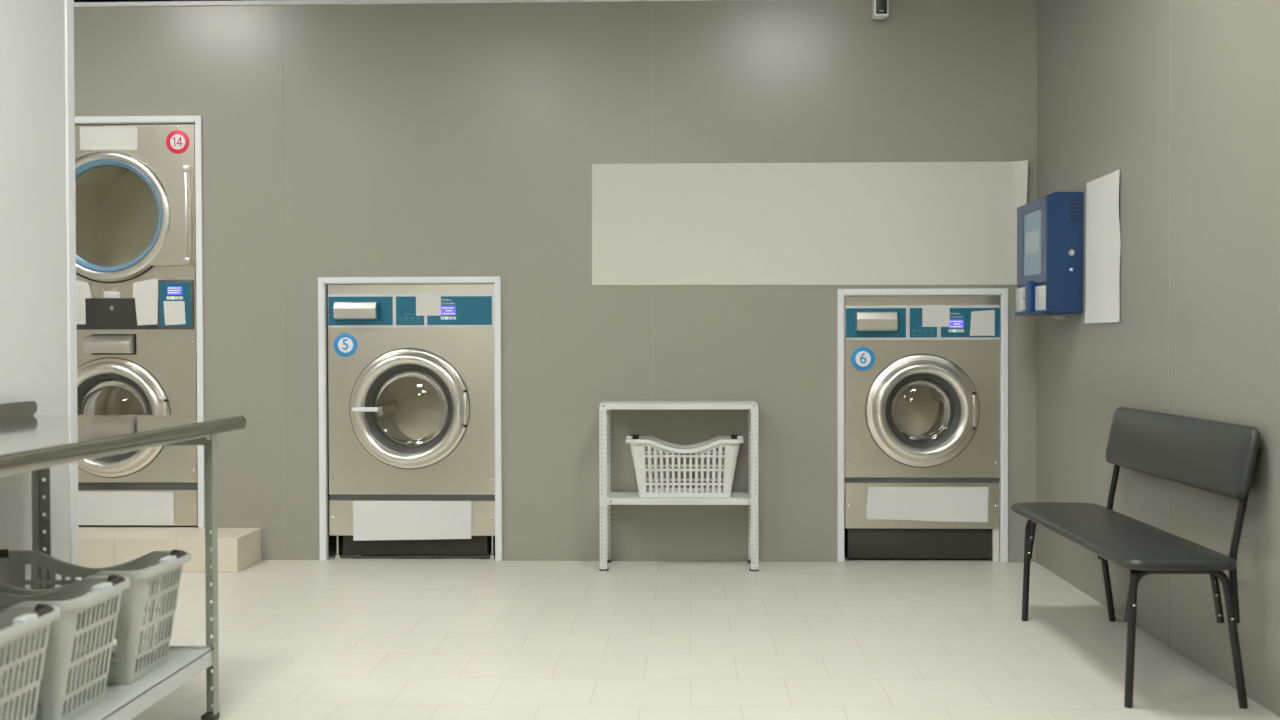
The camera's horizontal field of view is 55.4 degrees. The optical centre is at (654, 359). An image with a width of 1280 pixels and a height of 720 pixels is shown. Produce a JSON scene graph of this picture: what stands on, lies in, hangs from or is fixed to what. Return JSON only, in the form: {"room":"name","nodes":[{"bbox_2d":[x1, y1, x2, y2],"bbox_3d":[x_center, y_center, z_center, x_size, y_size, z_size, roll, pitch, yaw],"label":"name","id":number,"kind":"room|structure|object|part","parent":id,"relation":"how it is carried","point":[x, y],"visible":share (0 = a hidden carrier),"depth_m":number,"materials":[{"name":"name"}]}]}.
{"room":"laundry","nodes":[
{"label":"laundry","id":0,"kind":"room"},
{"bbox_2d":[0,0,69,588],"bbox_3d":[-2.082,-0.396,1.747,0.140,2.950,4.585,0,1,2],"label":"wall","id":1,"kind":"structure","parent":0,"point":[33,224],"depth_m":3.83,"materials":[{"name":"white paint"}]},
{"bbox_2d":[64,0,78,597],"bbox_3d":[-2.015,-0.433,4.063,0.151,2.955,0.050,0,1,2],"label":"trim","id":2,"kind":"structure","parent":1,"relation":"attached to","point":[68,4],"depth_m":4.06,"materials":[{"name":"white metal"}]},
{"bbox_2d":[74,0,376,519],"bbox_3d":[-1.274,-0.634,7.581,6.420,3.250,0.100,0,1,2],"label":"wall","id":3,"kind":"structure","parent":0,"point":[74,0],"depth_m":7.57,"materials":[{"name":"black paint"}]},
{"bbox_2d":[74,0,1036,561],"bbox_3d":[-1.265,-0.388,6.159,6.320,2.800,0.030,0,1,2],"label":"wall","id":4,"kind":"structure","parent":0,"point":[433,139],"depth_m":6.12,"materials":[{"name":"beige paint"}]},
{"bbox_2d":[75,116,204,527],"bbox_3d":[-2.769,-0.190,6.194,0.970,2.083,0.040,0,1,2],"label":"trim","id":5,"kind":"structure","parent":4,"relation":"attached to","point":[79,120],"depth_m":6.16,"materials":[{"name":"white metal"}]},
{"bbox_2d":[281,5,285,559],"bbox_3d":[-1.878,-0.387,6.161,0.006,2.800,0.002,0,1,2],"label":"trim","id":6,"kind":"structure","parent":4,"relation":"attached to","point":[281,5],"depth_m":6.16,"materials":[{"name":"grey"}]},
{"bbox_2d":[74,0,724,6],"bbox_3d":[-1.268,-1.799,6.133,6.320,0.022,0.044,0,1,2],"label":"trim","id":7,"kind":"structure","parent":4,"relation":"attached to","point":[242,2],"depth_m":6.13,"materials":[{"name":"white metal"}]},
{"bbox_2d":[318,277,501,560],"bbox_3d":[-1.233,0.297,6.157,0.924,1.430,0.040,0,1,2],"label":"trim","id":8,"kind":"structure","parent":4,"relation":"attached to","point":[322,281],"depth_m":6.13,"materials":[{"name":"white metal"}]},
{"bbox_2d":[651,1,653,560],"bbox_3d":[-0.012,-0.390,6.107,0.006,2.800,0.002,0,1,2],"label":"trim","id":9,"kind":"structure","parent":4,"relation":"attached to","point":[651,1],"depth_m":6.11,"materials":[{"name":"grey"}]},
{"bbox_2d":[592,160,1027,284],"bbox_3d":[0.760,-0.677,6.056,2.154,0.612,0.047,0,1,2],"label":"banner","id":10,"kind":"object","parent":4,"relation":"attached to","point":[842,223],"visible":0.98,"depth_m":6.08,"materials":[{"name":"paper"}]},
{"bbox_2d":[872,0,892,18],"bbox_3d":[1.126,-1.961,6.001,0.112,0.560,0.104,0,1,2],"label":"wall sensor","id":11,"kind":"object","parent":4,"relation":"attached to","point":[880,8],"visible":1,"depth_m":5.96,"materials":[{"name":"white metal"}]},
{"bbox_3d":[1.106,-1.752,5.960,0.054,0.122,0.012,0,1,2],"label":"plate","id":12,"kind":"part","parent":11,"relation":"part of","materials":[{"name":"black plastic"}]},
{"bbox_2d":[837,288,1008,562],"bbox_3d":[1.332,0.326,6.084,0.843,1.362,0.040,0,1,2],"label":"trim","id":13,"kind":"structure","parent":4,"relation":"attached to","point":[1003,293],"depth_m":6.06,"materials":[{"name":"white metal"}]},
{"bbox_2d":[79,520,1279,719],"bbox_3d":[-1.374,1.120,2.257,6.520,0.100,10.800,0,1,2],"label":"floor","id":14,"kind":"structure","parent":0,"point":[342,638],"depth_m":4.41,"materials":[{"name":"tile"}]},
{"bbox_2d":[0,401,245,719],"bbox_3d":[-1.624,0.600,2.874,0.670,0.922,1.837,0,1,2],"label":"work table","id":15,"kind":"object","parent":14,"relation":"on","point":[35,444],"visible":0.78,"depth_m":3.35,"materials":[{"name":"grey metal"}]},
{"bbox_2d":[0,603,60,719],"bbox_3d":[-1.597,0.696,2.579,0.572,0.312,0.322,0,1,2],"label":"laundry basket","id":16,"kind":"object","parent":15,"relation":"on","point":[30,623],"visible":1,"depth_m":2.63,"materials":[{"name":"plastic"}]},
{"bbox_3d":[-1.791,0.628,3.564,0.036,0.823,0.036,0,1,2],"label":"leg","id":17,"kind":"part","parent":15,"relation":"part of","materials":[{"name":"grey paint"}]},
{"bbox_2d":[0,574,129,719],"bbox_3d":[-1.588,0.691,2.915,0.572,0.312,0.322,0,1,2],"label":"laundry basket","id":18,"kind":"object","parent":15,"relation":"on","point":[55,702],"visible":0.77,"depth_m":2.89,"materials":[{"name":"plastic"}]},
{"bbox_2d":[0,549,190,684],"bbox_3d":[-1.577,0.685,3.282,0.572,0.312,0.322,0,1,2],"label":"laundry basket","id":19,"kind":"object","parent":15,"relation":"on","point":[129,664],"visible":0.62,"depth_m":3.29,"materials":[{"name":"plastic"}]},
{"bbox_2d":[2,645,212,719],"bbox_3d":[-1.563,0.870,2.869,0.523,0.046,1.412,0,1,2],"label":"shelf","id":20,"kind":"object","parent":15,"relation":"attached to","point":[121,702],"depth_m":3.18,"materials":[{"name":"metal"}]},
{"bbox_3d":[-1.545,0.233,3.562,0.523,0.031,0.005,0,1,2],"label":"cross rail","id":21,"kind":"part","parent":15,"relation":"part of","materials":[{"name":"grey metal"}]},
{"bbox_3d":[-1.297,0.627,3.550,0.036,0.823,0.036,0,1,2],"label":"leg","id":22,"kind":"part","parent":15,"relation":"part of","materials":[{"name":"grey paint"}]},
{"bbox_2d":[78,526,261,571],"bbox_3d":[-2.903,0.931,6.363,1.828,0.163,0.975,0,1,2],"label":"plinth","id":23,"kind":"object","parent":14,"relation":"on","point":[99,546],"depth_m":5.87,"materials":[{"name":"wood"}]},
{"bbox_2d":[75,124,197,526],"bbox_3d":[-2.760,-0.175,6.474,0.882,2.041,0.680,0,1,2],"label":"dryer","id":24,"kind":"object","parent":23,"relation":"on","point":[136,217],"visible":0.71,"depth_m":6.19,"materials":[{"name":"metal"}]},
{"bbox_2d":[76,298,85,323],"bbox_3d":[-2.935,-0.247,6.184,0.098,0.132,0.002,0,1,2],"label":"paper sheet","id":25,"kind":"object","parent":24,"relation":"attached to","point":[80,302],"visible":0.44,"depth_m":6.18,"materials":[{"name":"white paper"}]},
{"bbox_2d":[76,280,91,297],"bbox_3d":[-2.934,-0.362,6.190,0.160,0.098,0.002,0,1,2],"label":"paper sheet","id":26,"kind":"object","parent":24,"relation":"attached to","point":[82,287],"visible":0.51,"depth_m":6.19,"materials":[{"name":"white paper"}]},
{"bbox_3d":[-2.761,-0.080,6.164,0.237,0.090,0.057,0,1,2],"label":"detergent drawer","id":27,"kind":"part","parent":24,"relation":"part of","materials":[{"name":"metal"}]},
{"bbox_2d":[80,126,137,149],"bbox_3d":[-2.765,-1.122,6.177,0.294,0.118,0.002,0,1,2],"label":"paper sheet","id":28,"kind":"object","parent":24,"relation":"attached to","point":[91,138],"visible":1,"depth_m":6.18,"materials":[{"name":"white paper"}]},
{"bbox_2d":[104,291,119,297],"bbox_3d":[-2.755,-0.331,6.188,0.082,0.033,0.002,0,1,2],"label":"paper sheet","id":29,"kind":"object","parent":24,"relation":"attached to","point":[106,294],"visible":1,"depth_m":6.19,"materials":[{"name":"white paper"}]},
{"bbox_3d":[-2.763,0.293,6.202,0.383,0.383,0.034,0,1,2],"label":"door glass","id":30,"kind":"part","parent":24,"relation":"part of","materials":[{"name":"clear glass"}]},
{"bbox_3d":[-2.851,-0.234,6.190,0.677,0.158,0.010,0,1,2],"label":"coin panel","id":31,"kind":"part","parent":24,"relation":"part of","materials":[{"name":"black metal"}]},
{"bbox_3d":[-2.765,-0.729,6.174,0.652,0.652,0.064,0,1,2],"label":"dryer door","id":32,"kind":"part","parent":24,"relation":"part of","materials":[{"name":"metal"}]},
{"bbox_3d":[-2.763,0.293,6.181,0.604,0.604,0.080,0,1,2],"label":"door","id":33,"kind":"part","parent":24,"relation":"part of","materials":[{"name":"metal"}]},
{"bbox_2d":[78,492,173,524],"bbox_3d":[-2.728,0.754,6.203,0.568,0.169,0.002,0,1,2],"label":"paper sheet","id":34,"kind":"object","parent":24,"relation":"attached to","point":[94,508],"visible":0.88,"depth_m":6.20,"materials":[{"name":"white paper"}]},
{"bbox_3d":[-2.759,0.749,6.457,0.882,0.180,0.500,0,1,2],"label":"kick panel","id":35,"kind":"part","parent":24,"relation":"part of","materials":[{"name":"metal"}]},
{"bbox_2d":[133,278,157,297],"bbox_3d":[-2.582,-0.364,6.179,0.130,0.102,0.002,0,1,2],"label":"paper sheet","id":36,"kind":"object","parent":24,"relation":"attached to","point":[147,288],"visible":1,"depth_m":6.18,"materials":[{"name":"white paper"}]},
{"bbox_2d":[135,298,157,325],"bbox_3d":[-2.574,-0.244,6.174,0.118,0.139,0.002,0,1,2],"label":"paper sheet","id":37,"kind":"object","parent":24,"relation":"attached to","point":[146,308],"visible":1,"depth_m":6.17,"materials":[{"name":"white paper"}]},
{"bbox_2d":[163,301,185,324],"bbox_3d":[-2.429,-0.237,6.166,0.112,0.122,0.002,0,1,2],"label":"paper sheet","id":38,"kind":"object","parent":24,"relation":"attached to","point":[174,311],"visible":1,"depth_m":6.17,"materials":[{"name":"white paper"}]},
{"bbox_3d":[-2.425,-0.281,6.176,0.178,0.250,0.013,0,1,2],"label":"control panel","id":39,"kind":"part","parent":24,"relation":"part of","materials":[{"name":"teal plastic"}]},
{"bbox_2d":[328,284,494,558],"bbox_3d":[-1.220,0.311,6.431,0.845,1.393,0.692,0,1,2],"label":"washing machine","id":40,"kind":"object","parent":14,"relation":"on","point":[411,397],"visible":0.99,"depth_m":6.15,"materials":[{"name":"metal"}]},
{"bbox_3d":[-1.502,-0.249,6.127,0.214,0.088,0.052,0,1,2],"label":"detergent drawer","id":41,"kind":"part","parent":40,"relation":"part of","materials":[{"name":"metal"}]},
{"bbox_3d":[-1.393,-0.249,6.129,0.006,0.081,0.042,0,1,2],"label":"drawer","id":42,"kind":"part","parent":40,"relation":"part of","materials":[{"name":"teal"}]},
{"bbox_3d":[-1.236,0.245,6.157,0.383,0.383,0.034,0,1,2],"label":"door glass","id":43,"kind":"part","parent":40,"relation":"part of","materials":[{"name":"clear glass"}]},
{"bbox_3d":[-1.237,0.245,6.136,0.604,0.604,0.080,0,1,2],"label":"door","id":44,"kind":"part","parent":40,"relation":"part of","materials":[{"name":"metal"}]},
{"bbox_3d":[-1.229,-0.249,6.147,0.845,0.170,0.003,0,1,2],"label":"control panel","id":45,"kind":"part","parent":40,"relation":"part of","materials":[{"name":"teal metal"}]},
{"bbox_2d":[353,501,470,540],"bbox_3d":[-1.225,0.812,6.156,0.599,0.200,0.007,0,1,2],"label":"paper sheet","id":46,"kind":"object","parent":40,"relation":"attached to","point":[372,520],"visible":1,"depth_m":6.16,"materials":[{"name":"white paper"}]},
{"bbox_3d":[-1.220,0.796,6.414,0.845,0.177,0.500,0,1,2],"label":"kick panel","id":47,"kind":"part","parent":40,"relation":"part of","materials":[{"name":"metal"}]},
{"bbox_2d":[416,293,440,315],"bbox_3d":[-1.140,-0.281,6.138,0.126,0.115,0.002,0,1,2],"label":"paper sheet","id":48,"kind":"object","parent":40,"relation":"attached to","point":[427,304],"visible":1,"depth_m":6.14,"materials":[{"name":"white paper"}]},
{"bbox_2d":[599,401,758,570],"bbox_3d":[0.118,0.609,5.979,0.766,0.806,0.260,0,1,2],"label":"shelving rack","id":49,"kind":"object","parent":14,"relation":"on","point":[607,498],"visible":1,"depth_m":5.86,"materials":[{"name":"white metal"}]},
{"bbox_3d":[-0.248,0.616,5.879,0.036,0.784,0.036,0,1,2],"label":"leg","id":50,"kind":"part","parent":49,"relation":"part of","materials":[{"name":"white paint"}]},
{"bbox_3d":[-0.242,0.613,6.099,0.036,0.784,0.036,0,1,2],"label":"leg","id":51,"kind":"part","parent":49,"relation":"part of","materials":[{"name":"white paint"}]},
{"bbox_3d":[0.118,0.678,5.980,0.756,0.032,0.250,0,1,2],"label":"shelf","id":52,"kind":"part","parent":49,"relation":"part of","materials":[{"name":"white metal"}]},
{"bbox_3d":[0.117,0.221,5.973,0.756,0.030,0.250,0,1,2],"label":"shelf","id":53,"kind":"part","parent":49,"relation":"part of","materials":[{"name":"white metal"}]},
{"bbox_2d":[626,434,743,496],"bbox_3d":[0.147,0.517,5.992,0.572,0.289,0.250,0,1,2],"label":"laundry basket","id":54,"kind":"object","parent":49,"relation":"on","point":[638,444],"visible":1,"depth_m":5.90,"materials":[{"name":"white plastic"}]},
{"bbox_3d":[0.484,0.611,6.078,0.036,0.784,0.036,0,1,2],"label":"leg","id":55,"kind":"part","parent":49,"relation":"part of","materials":[{"name":"white paint"}]},
{"bbox_3d":[0.477,0.615,5.859,0.036,0.784,0.036,0,1,2],"label":"leg","id":56,"kind":"part","parent":49,"relation":"part of","materials":[{"name":"white paint"}]},
{"bbox_2d":[844,296,999,560],"bbox_3d":[1.341,0.340,6.364,0.767,1.326,0.680,0,1,2],"label":"washing machine","id":57,"kind":"object","parent":14,"relation":"on","point":[922,404],"visible":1,"depth_m":6.08,"materials":[{"name":"metal"}]},
{"bbox_3d":[1.100,-0.191,6.054,0.200,0.095,0.052,0,1,2],"label":"detergent drawer","id":58,"kind":"part","parent":57,"relation":"part of","materials":[{"name":"metal"}]},
{"bbox_3d":[1.341,0.724,6.340,0.767,0.229,0.500,0,1,2],"label":"kick panel","id":59,"kind":"part","parent":57,"relation":"part of","materials":[{"name":"metal"}]},
{"bbox_3d":[1.332,0.253,6.063,0.560,0.560,0.080,0,1,2],"label":"door","id":60,"kind":"part","parent":57,"relation":"part of","materials":[{"name":"metal"}]},
{"bbox_3d":[1.332,-0.187,6.075,0.767,0.172,0.003,0,1,2],"label":"control panel","id":61,"kind":"part","parent":57,"relation":"part of","materials":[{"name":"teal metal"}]},
{"bbox_3d":[1.332,0.252,6.084,0.307,0.307,0.034,0,1,2],"label":"door glass","id":62,"kind":"part","parent":57,"relation":"part of","materials":[{"name":"clear glass"}]},
{"bbox_2d":[866,487,988,522],"bbox_3d":[1.358,0.722,6.086,0.609,0.178,0.002,0,1,2],"label":"paper sheet","id":63,"kind":"object","parent":57,"relation":"attached to","point":[950,504],"visible":1,"depth_m":6.08,"materials":[{"name":"white paper"}]},
{"bbox_2d":[922,305,949,326],"bbox_3d":[1.397,-0.220,6.066,0.134,0.111,0.002,0,1,2],"label":"paper sheet","id":64,"kind":"object","parent":57,"relation":"attached to","point":[932,315],"visible":1,"depth_m":6.07,"materials":[{"name":"white paper"}]},
{"bbox_2d":[970,310,994,335],"bbox_3d":[1.626,-0.185,6.060,0.123,0.128,0.002,0,1,2],"label":"paper sheet","id":65,"kind":"object","parent":57,"relation":"attached to","point":[982,322],"visible":1,"depth_m":6.06,"materials":[{"name":"white paper"}]},
{"bbox_2d":[1011,407,1260,708],"bbox_3d":[1.614,0.614,4.220,0.446,0.844,1.325,0,1,2],"label":"bench","id":66,"kind":"object","parent":14,"relation":"on","point":[1216,457],"visible":1,"depth_m":3.92,"materials":[{"name":"black leather"}]},
{"bbox_3d":[1.625,0.813,4.793,0.367,0.428,0.025,0,1,2],"label":"leg frame","id":67,"kind":"part","parent":66,"relation":"part of","materials":[{"name":"black metal"}]},
{"bbox_3d":[1.456,0.697,4.229,0.045,0.178,1.101,0,1,2],"label":"seat rail","id":68,"kind":"part","parent":66,"relation":"part of","materials":[{"name":"black metal"}]},
{"bbox_3d":[1.807,0.488,4.756,0.091,0.578,0.022,0,1,2],"label":"post","id":69,"kind":"part","parent":66,"relation":"part of","materials":[{"name":"black metal"}]},
{"bbox_3d":[1.566,0.589,4.221,0.350,0.036,1.325,0,1,2],"label":"seat","id":70,"kind":"part","parent":66,"relation":"part of","materials":[{"name":"black leather"}]},
{"bbox_3d":[1.710,0.696,4.221,0.047,0.179,1.101,0,1,2],"label":"seat rail","id":71,"kind":"part","parent":66,"relation":"part of","materials":[{"name":"black metal"}]},
{"bbox_3d":[1.787,0.302,4.218,0.068,0.220,1.200,0,1,2],"label":"backrest","id":72,"kind":"part","parent":66,"relation":"part of","materials":[{"name":"black leather"}]},
{"bbox_3d":[1.593,0.830,3.659,0.367,0.428,0.025,0,1,2],"label":"leg frame","id":73,"kind":"part","parent":66,"relation":"part of","materials":[{"name":"black metal"}]},
{"bbox_3d":[1.776,0.504,3.675,0.091,0.578,0.022,0,1,2],"label":"post","id":74,"kind":"part","parent":66,"relation":"part of","materials":[{"name":"black metal"}]},
{"bbox_2d":[1036,0,1279,716],"bbox_3d":[1.830,-0.560,2.090,0.100,3.250,10.700,0,1,2],"label":"wall","id":75,"kind":"structure","parent":0,"point":[1103,66],"depth_m":4.33,"materials":[{"name":"grey paint"}]},
{"bbox_2d":[1015,192,1082,318],"bbox_3d":[1.786,-0.460,5.566,0.184,0.555,0.478,0,1,2],"label":"payment terminal","id":76,"kind":"object","parent":75,"relation":"attached to","point":[1049,227],"visible":1,"depth_m":5.34,"materials":[{"name":"blue metal"}]},
{"bbox_2d":[1070,199,1078,220],"bbox_3d":[1.833,-0.655,5.330,0.038,0.094,0.002,0,1,2],"label":"vent","id":77,"kind":"object","parent":76,"relation":"attached to","point":[1074,203],"depth_m":5.33,"materials":[{"name":"blue plastic"}]},
{"bbox_2d":[1085,169,1120,323],"bbox_3d":[1.861,-0.460,5.081,0.009,0.609,0.427,0,1,2],"label":"paper sheet","id":78,"kind":"object","parent":75,"relation":"attached to","point":[1103,244],"visible":1,"depth_m":5.07,"materials":[{"name":"white paper"}]},
{"bbox_2d":[1167,0,1170,645],"bbox_3d":[1.845,-0.594,4.371,0.002,3.250,0.006,0,1,2],"label":"trim","id":79,"kind":"structure","parent":75,"relation":"attached to","point":[1170,0],"depth_m":4.37,"materials":[{"name":"grey"}]}
]}

